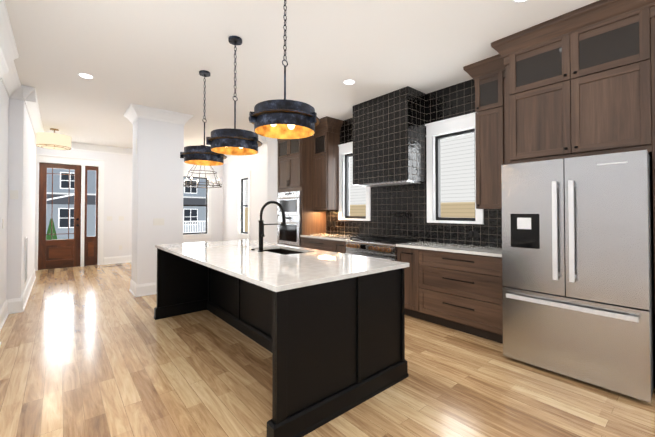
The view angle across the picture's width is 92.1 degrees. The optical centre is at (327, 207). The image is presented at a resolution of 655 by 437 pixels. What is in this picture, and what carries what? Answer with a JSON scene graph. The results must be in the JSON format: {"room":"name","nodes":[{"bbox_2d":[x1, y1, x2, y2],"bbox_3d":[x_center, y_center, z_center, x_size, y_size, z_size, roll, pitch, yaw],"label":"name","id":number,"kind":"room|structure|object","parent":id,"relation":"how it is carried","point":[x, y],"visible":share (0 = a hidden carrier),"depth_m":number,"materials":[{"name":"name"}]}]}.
{"room":"kitchen","nodes":[
{"label":"kitchen","id":0,"kind":"room"},
{"bbox_2d":[0,79,35,308],"bbox_3d":[-3.620,-0.133,2.434,1.600,3.040,11.400,1,-1,-40],"label":"wall","id":1,"kind":"structure","parent":0,"point":[17,154],"depth_m":4.25,"materials":[{"name":"white paint"}]},
{"bbox_2d":[0,46,8,78],"bbox_3d":[-2.750,0.017,2.482,0.201,2.740,1.380,1,-1,-40],"label":"door frame","id":2,"kind":"structure","parent":1,"relation":"attached to","point":[4,69],"depth_m":2.92,"materials":[{"name":"white paint"}]},
{"bbox_2d":[10,190,17,198],"bbox_3d":[-4.196,-0.167,4.226,0.080,0.120,0.022,1,-1,-40],"label":"light switch","id":3,"kind":"object","parent":1,"relation":"attached to","point":[13,194],"visible":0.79,"depth_m":4.22,"materials":[{"name":"white plastic"}]},
{"bbox_2d":[24,236,27,283],"bbox_3d":[-4.524,0.780,4.736,0.016,0.680,0.400,1,-1,-40],"label":"air vent","id":4,"kind":"object","parent":1,"relation":"in","point":[25,256],"visible":1,"depth_m":4.62,"materials":[{"name":"white metal"}]},
{"bbox_2d":[20,268,35,311],"bbox_3d":[-5.086,1.335,5.398,0.028,0.190,3.006,1,-1,-40],"label":"baseboard","id":5,"kind":"structure","parent":1,"relation":"attached to","point":[23,300],"depth_m":4.91,"materials":[{"name":"white paint"}]},
{"bbox_2d":[0,0,275,164],"bbox_3d":[-1.905,-1.547,3.911,5.860,0.170,11.400,1,-1,-40],"label":"crown molding","id":6,"kind":"structure","parent":1,"relation":"attached to","point":[14,87],"depth_m":5.05,"materials":[{"name":"white paint"}]},
{"bbox_2d":[36,146,222,264],"bbox_3d":[-5.691,-0.048,8.257,5.980,3.040,0.160,1,-1,-40],"label":"wall","id":7,"kind":"structure","parent":0,"point":[117,186],"depth_m":8.35,"materials":[{"name":"white paint"}]},
{"bbox_2d":[38,162,81,269],"bbox_3d":[-6.396,0.207,7.561,0.778,2.498,0.133,1,-1,-40],"label":"front door","id":8,"kind":"structure","parent":7,"relation":"in","point":[59,253],"depth_m":7.55,"materials":[{"name":"brown wood"}]},
{"bbox_2d":[34,154,105,270],"bbox_3d":[-6.291,0.119,7.702,1.400,2.690,0.187,1,-1,-40],"label":"door frame","id":9,"kind":"structure","parent":7,"relation":"attached to","point":[68,160],"depth_m":7.81,"materials":[{"name":"white paint"}]},
{"bbox_2d":[84,166,97,265],"bbox_3d":[-5.970,0.213,7.977,0.270,2.498,0.051,1,-1,-40],"label":"sidelight","id":10,"kind":"object","parent":7,"relation":"attached to","point":[90,249],"visible":0.92,"depth_m":7.95,"materials":[{"name":"brown wood"}]},
{"bbox_2d":[104,255,131,264],"bbox_3d":[-4.556,1.389,9.077,3.080,0.190,0.028,1,-1,-40],"label":"baseboard","id":11,"kind":"structure","parent":7,"relation":"attached to","point":[128,258],"depth_m":8.27,"materials":[{"name":"white paint"}]},
{"bbox_2d":[183,170,211,238],"bbox_3d":[-4.036,-0.071,9.591,1.020,2.045,0.150,1,-1,-40],"label":"dining room window","id":12,"kind":"structure","parent":7,"relation":"in","point":[205,232],"depth_m":9.80,"materials":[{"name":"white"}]},
{"bbox_2d":[223,135,313,241],"bbox_3d":[0.374,-0.083,5.857,0.160,3.040,11.750,1,-1,-40],"label":"wall","id":13,"kind":"structure","parent":0,"point":[256,165],"depth_m":8.87,"materials":[{"name":"white paint"}]},
{"bbox_2d":[236,171,250,238],"bbox_3d":[-2.351,-0.060,8.982,0.150,1.885,0.810,1,-1,-40],"label":"dining room window","id":14,"kind":"structure","parent":13,"relation":"in","point":[242,187],"depth_m":9.17,"materials":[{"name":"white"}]},
{"bbox_2d":[313,116,342,209],"bbox_3d":[-0.019,-0.778,5.878,0.400,1.650,0.490,1,-1,-40],"label":"upper cabinet","id":15,"kind":"object","parent":13,"relation":"attached to","point":[326,139],"visible":0.96,"depth_m":5.80,"materials":[{"name":"brown wood"}]},
{"bbox_2d":[338,142,370,220],"bbox_3d":[0.504,-0.464,5.627,0.157,1.395,0.820,1,-1,-40],"label":"kitchen window","id":16,"kind":"structure","parent":13,"relation":"in","point":[347,156],"depth_m":5.83,"materials":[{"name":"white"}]},
{"bbox_2d":[353,86,426,186],"bbox_3d":[0.906,-0.979,4.763,0.437,1.276,1.048,1,-1,-40],"label":"range hood","id":17,"kind":"object","parent":13,"relation":"attached to","point":[389,139],"visible":0.96,"depth_m":4.47,"materials":[{"name":"black tile"}]},
{"bbox_2d":[326,79,501,247],"bbox_3d":[1.111,-0.547,4.863,0.012,2.139,3.500,1,-1,-40],"label":"tile backsplash","id":18,"kind":"structure","parent":13,"relation":"attached to","point":[455,100],"depth_m":4.54,"materials":[{"name":"black tile"}]},
{"bbox_2d":[390,212,409,222],"bbox_3d":[1.087,0.151,4.795,0.098,0.160,0.316,1,-1,-40],"label":"pot filler","id":19,"kind":"object","parent":18,"relation":"attached to","point":[405,213],"visible":1,"depth_m":4.72,"materials":[{"name":"black metal"}]},
{"bbox_2d":[425,112,483,223],"bbox_3d":[1.702,-0.485,4.216,0.157,1.395,0.820,1,-1,-40],"label":"kitchen window","id":20,"kind":"structure","parent":13,"relation":"in","point":[437,171],"depth_m":4.40,"materials":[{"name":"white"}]},
{"bbox_2d":[463,54,505,208],"bbox_3d":[1.909,-0.809,3.596,0.415,1.654,0.526,1,-1,-40],"label":"upper cabinet","id":21,"kind":"object","parent":13,"relation":"attached to","point":[487,75],"visible":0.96,"depth_m":3.52,"materials":[{"name":"brown wood"}]},
{"bbox_2d":[267,139,277,243],"bbox_3d":[-0.938,-0.069,6.823,0.590,3.040,0.420,1,-1,-40],"label":"wall","id":22,"kind":"structure","parent":0,"point":[272,173],"depth_m":6.63,"materials":[{"name":"white paint"}]},
{"bbox_2d":[0,262,654,436],"bbox_3d":[-1.890,1.458,3.913,6.180,0.100,11.750,1,-1,-40],"label":"floor","id":23,"kind":"structure","parent":0,"point":[94,351],"depth_m":2.47,"materials":[{"name":"brown wood"}]},
{"bbox_2d":[129,279,135,294],"bbox_3d":[-3.222,1.333,5.230,0.028,0.190,0.480,1,-1,-40],"label":"baseboard","id":24,"kind":"structure","parent":23,"relation":"on","point":[132,282],"depth_m":5.27,"materials":[{"name":"white paint"}]},
{"bbox_2d":[134,282,156,296],"bbox_3d":[-2.768,1.333,5.250,0.746,0.190,0.028,1,-1,-40],"label":"baseboard","id":25,"kind":"structure","parent":23,"relation":"on","point":[146,289],"depth_m":5.11,"materials":[{"name":"white paint"}]},
{"bbox_2d":[131,117,183,284],"bbox_3d":[-2.944,-0.089,5.477,0.690,3.040,0.515,1,-1,-40],"label":"column","id":26,"kind":"structure","parent":23,"relation":"on","point":[157,173],"depth_m":5.24,"materials":[{"name":"white paint"}]},
{"bbox_2d":[153,218,163,225],"bbox_3d":[-2.803,0.243,5.245,0.165,0.115,0.014,1,-1,-40],"label":"light switch","id":27,"kind":"object","parent":26,"relation":"attached to","point":[158,221],"visible":1,"depth_m":5.24,"materials":[{"name":"white plastic"}]},
{"bbox_2d":[154,247,408,436],"bbox_3d":[-0.775,0.951,3.309,1.270,0.898,2.956,1,-1,-40],"label":"kitchen island","id":28,"kind":"object","parent":23,"relation":"on","point":[326,329],"depth_m":2.24,"materials":[{"name":"wood"}]},
{"bbox_2d":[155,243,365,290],"bbox_3d":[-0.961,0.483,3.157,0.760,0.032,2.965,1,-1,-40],"label":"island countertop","id":29,"kind":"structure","parent":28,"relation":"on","point":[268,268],"depth_m":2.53,"materials":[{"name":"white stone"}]},
{"bbox_2d":[214,239,408,270],"bbox_3d":[-0.477,0.489,3.568,0.510,0.032,2.965,1,-1,-40],"label":"island countertop","id":30,"kind":"structure","parent":28,"relation":"on","point":[367,264],"depth_m":2.92,"materials":[{"name":"white stone"}]},
{"bbox_2d":[258,201,285,251],"bbox_3d":[-0.586,0.199,3.429,0.343,0.544,0.108,1,-1,-40],"label":"faucet","id":31,"kind":"object","parent":30,"relation":"on","point":[261,228],"visible":1,"depth_m":3.35,"materials":[{"name":"black metal"}]},
{"bbox_2d":[276,135,325,246],"bbox_3d":[-0.532,-0.077,6.259,0.675,3.040,0.955,1,-1,-40],"label":"tall cabinet","id":32,"kind":"object","parent":23,"relation":"on","point":[294,198],"visible":0.58,"depth_m":5.99,"materials":[{"name":"brown wood"}]},
{"bbox_2d":[301,237,331,251],"bbox_3d":[0.056,0.984,5.611,0.597,0.898,0.960,1,-1,-40],"label":"base cabinet","id":33,"kind":"object","parent":23,"relation":"on","point":[306,242],"depth_m":5.46,"materials":[{"name":"brown wood"}]},
{"bbox_2d":[300,233,354,240],"bbox_3d":[0.129,0.518,5.512,0.622,0.032,1.216,1,-1,-40],"label":"countertop","id":34,"kind":"structure","parent":33,"relation":"on","point":[323,237],"depth_m":5.41,"materials":[{"name":"white stone"}]},
{"bbox_2d":[332,241,346,253],"bbox_3d":[0.431,0.978,5.169,0.597,0.898,0.312,1,-1,-40],"label":"base cabinet","id":35,"kind":"object","parent":23,"relation":"on","point":[337,246],"depth_m":5.01,"materials":[{"name":"brown wood"}]},
{"bbox_2d":[345,235,421,260],"bbox_3d":[0.793,0.936,4.657,0.695,0.966,0.930,1,-1,-40],"label":"range","id":36,"kind":"object","parent":23,"relation":"on","point":[379,247],"visible":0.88,"depth_m":4.48,"materials":[{"name":"silver metal"}]},
{"bbox_2d":[397,249,411,316],"bbox_3d":[1.246,0.964,4.210,0.597,0.898,0.330,1,-1,-40],"label":"base cabinet","id":37,"kind":"object","parent":23,"relation":"on","point":[403,255],"depth_m":4.03,"materials":[{"name":"brown wood"}]},
{"bbox_2d":[412,249,503,343],"bbox_3d":[1.660,0.957,3.722,0.597,0.898,1.062,1,-1,-40],"label":"base cabinet","id":38,"kind":"object","parent":23,"relation":"on","point":[458,287],"depth_m":3.51,"materials":[{"name":"brown wood"}]},
{"bbox_2d":[396,241,501,256],"bbox_3d":[1.562,0.493,3.825,0.622,0.032,1.336,1,-1,-40],"label":"countertop","id":39,"kind":"structure","parent":38,"relation":"on","point":[481,251],"depth_m":3.72,"materials":[{"name":"white stone"}]},
{"bbox_2d":[491,0,654,294],"bbox_3d":[2.305,-0.126,2.887,0.715,3.040,1.246,1,-1,-40],"label":"upper cabinet","id":40,"kind":"object","parent":23,"relation":"on","point":[580,82],"visible":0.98,"depth_m":2.65,"materials":[{"name":"brown wood"}]},
{"bbox_2d":[501,150,654,402],"bbox_3d":[2.220,0.490,2.805,0.905,1.765,0.950,1,-1,-40],"label":"fridge","id":41,"kind":"object","parent":23,"relation":"on","point":[578,299],"visible":1,"depth_m":2.46,"materials":[{"name":"grey metal"}]},
{"bbox_2d":[5,0,652,156],"bbox_3d":[-1.890,-1.681,3.958,6.180,0.100,11.750,1,-1,-40],"label":"ceiling","id":42,"kind":"structure","parent":0,"point":[159,54],"depth_m":3.35,"materials":[{"name":"white paint"}]},
{"bbox_2d":[36,128,70,149],"bbox_3d":[-5.578,-1.394,6.444,0.556,0.399,0.556,1,-1,-40],"label":"light","id":43,"kind":"object","parent":42,"relation":"attached to","point":[54,140],"visible":1,"depth_m":6.28,"materials":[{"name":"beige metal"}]},
{"bbox_2d":[77,73,93,78],"bbox_3d":[-2.997,-1.629,3.917,0.170,0.006,0.170,1,-1,-40],"label":"recessed light","id":44,"kind":"object","parent":42,"relation":"in","point":[85,75],"visible":1,"depth_m":3.90,"materials":[{"name":"white paint"}]},
{"bbox_2d":[183,145,221,187],"bbox_3d":[-3.165,-1.047,8.016,0.938,1.047,0.938,1,-1,-40],"label":"dining chandelier","id":45,"kind":"object","parent":42,"relation":"hanging from","point":[208,182],"visible":0.88,"depth_m":7.93,"materials":[{"name":"grey metal"}]},
{"bbox_2d":[180,70,226,165],"bbox_3d":[-1.487,-1.083,3.813,0.524,1.099,0.523,1,-1,-40],"label":"pendant light","id":46,"kind":"object","parent":42,"relation":"hanging from","point":[204,155],"visible":1,"depth_m":3.66,"materials":[{"name":"metal"}]},
{"bbox_2d":[206,36,261,154],"bbox_3d":[-0.901,-1.093,3.077,0.524,1.099,0.523,1,-1,-40],"label":"pendant light","id":47,"kind":"object","parent":42,"relation":"hanging from","point":[230,141],"visible":1,"depth_m":2.94,"materials":[{"name":"metal"}]},
{"bbox_2d":[249,0,319,138],"bbox_3d":[-0.316,-1.104,2.341,0.524,1.099,0.523,1,-1,-40],"label":"pendant light","id":48,"kind":"object","parent":42,"relation":"hanging from","point":[284,118],"visible":1,"depth_m":2.19,"materials":[{"name":"metal"}]},
{"bbox_2d":[343,79,355,84],"bbox_3d":[0.282,-1.626,4.103,0.170,0.006,0.170,1,-1,-40],"label":"recessed light","id":49,"kind":"object","parent":42,"relation":"in","point":[348,82],"visible":1,"depth_m":4.11,"materials":[{"name":"white paint"}]},
{"bbox_2d":[512,0,527,2],"bbox_3d":[1.532,-1.650,2.462,0.170,0.006,0.170,1,-1,-40],"label":"recessed light","id":50,"kind":"object","parent":42,"relation":"in","point":[517,1],"visible":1,"depth_m":2.52,"materials":[{"name":"white paint"}]},
{"label":"outside","id":51,"kind":"structure","parent":0,"visible":0},
{"bbox_2d":[245,133,474,231],"bbox_3d":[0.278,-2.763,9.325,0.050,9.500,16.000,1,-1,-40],"label":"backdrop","id":52,"kind":"structure","parent":51,"point":[457,165],"depth_m":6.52,"materials":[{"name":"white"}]},
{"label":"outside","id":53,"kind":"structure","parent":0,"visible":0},
{"bbox_2d":[46,168,205,239],"bbox_3d":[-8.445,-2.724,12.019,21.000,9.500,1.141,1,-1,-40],"label":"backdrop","id":54,"kind":"structure","parent":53,"point":[194,219],"depth_m":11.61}
]}

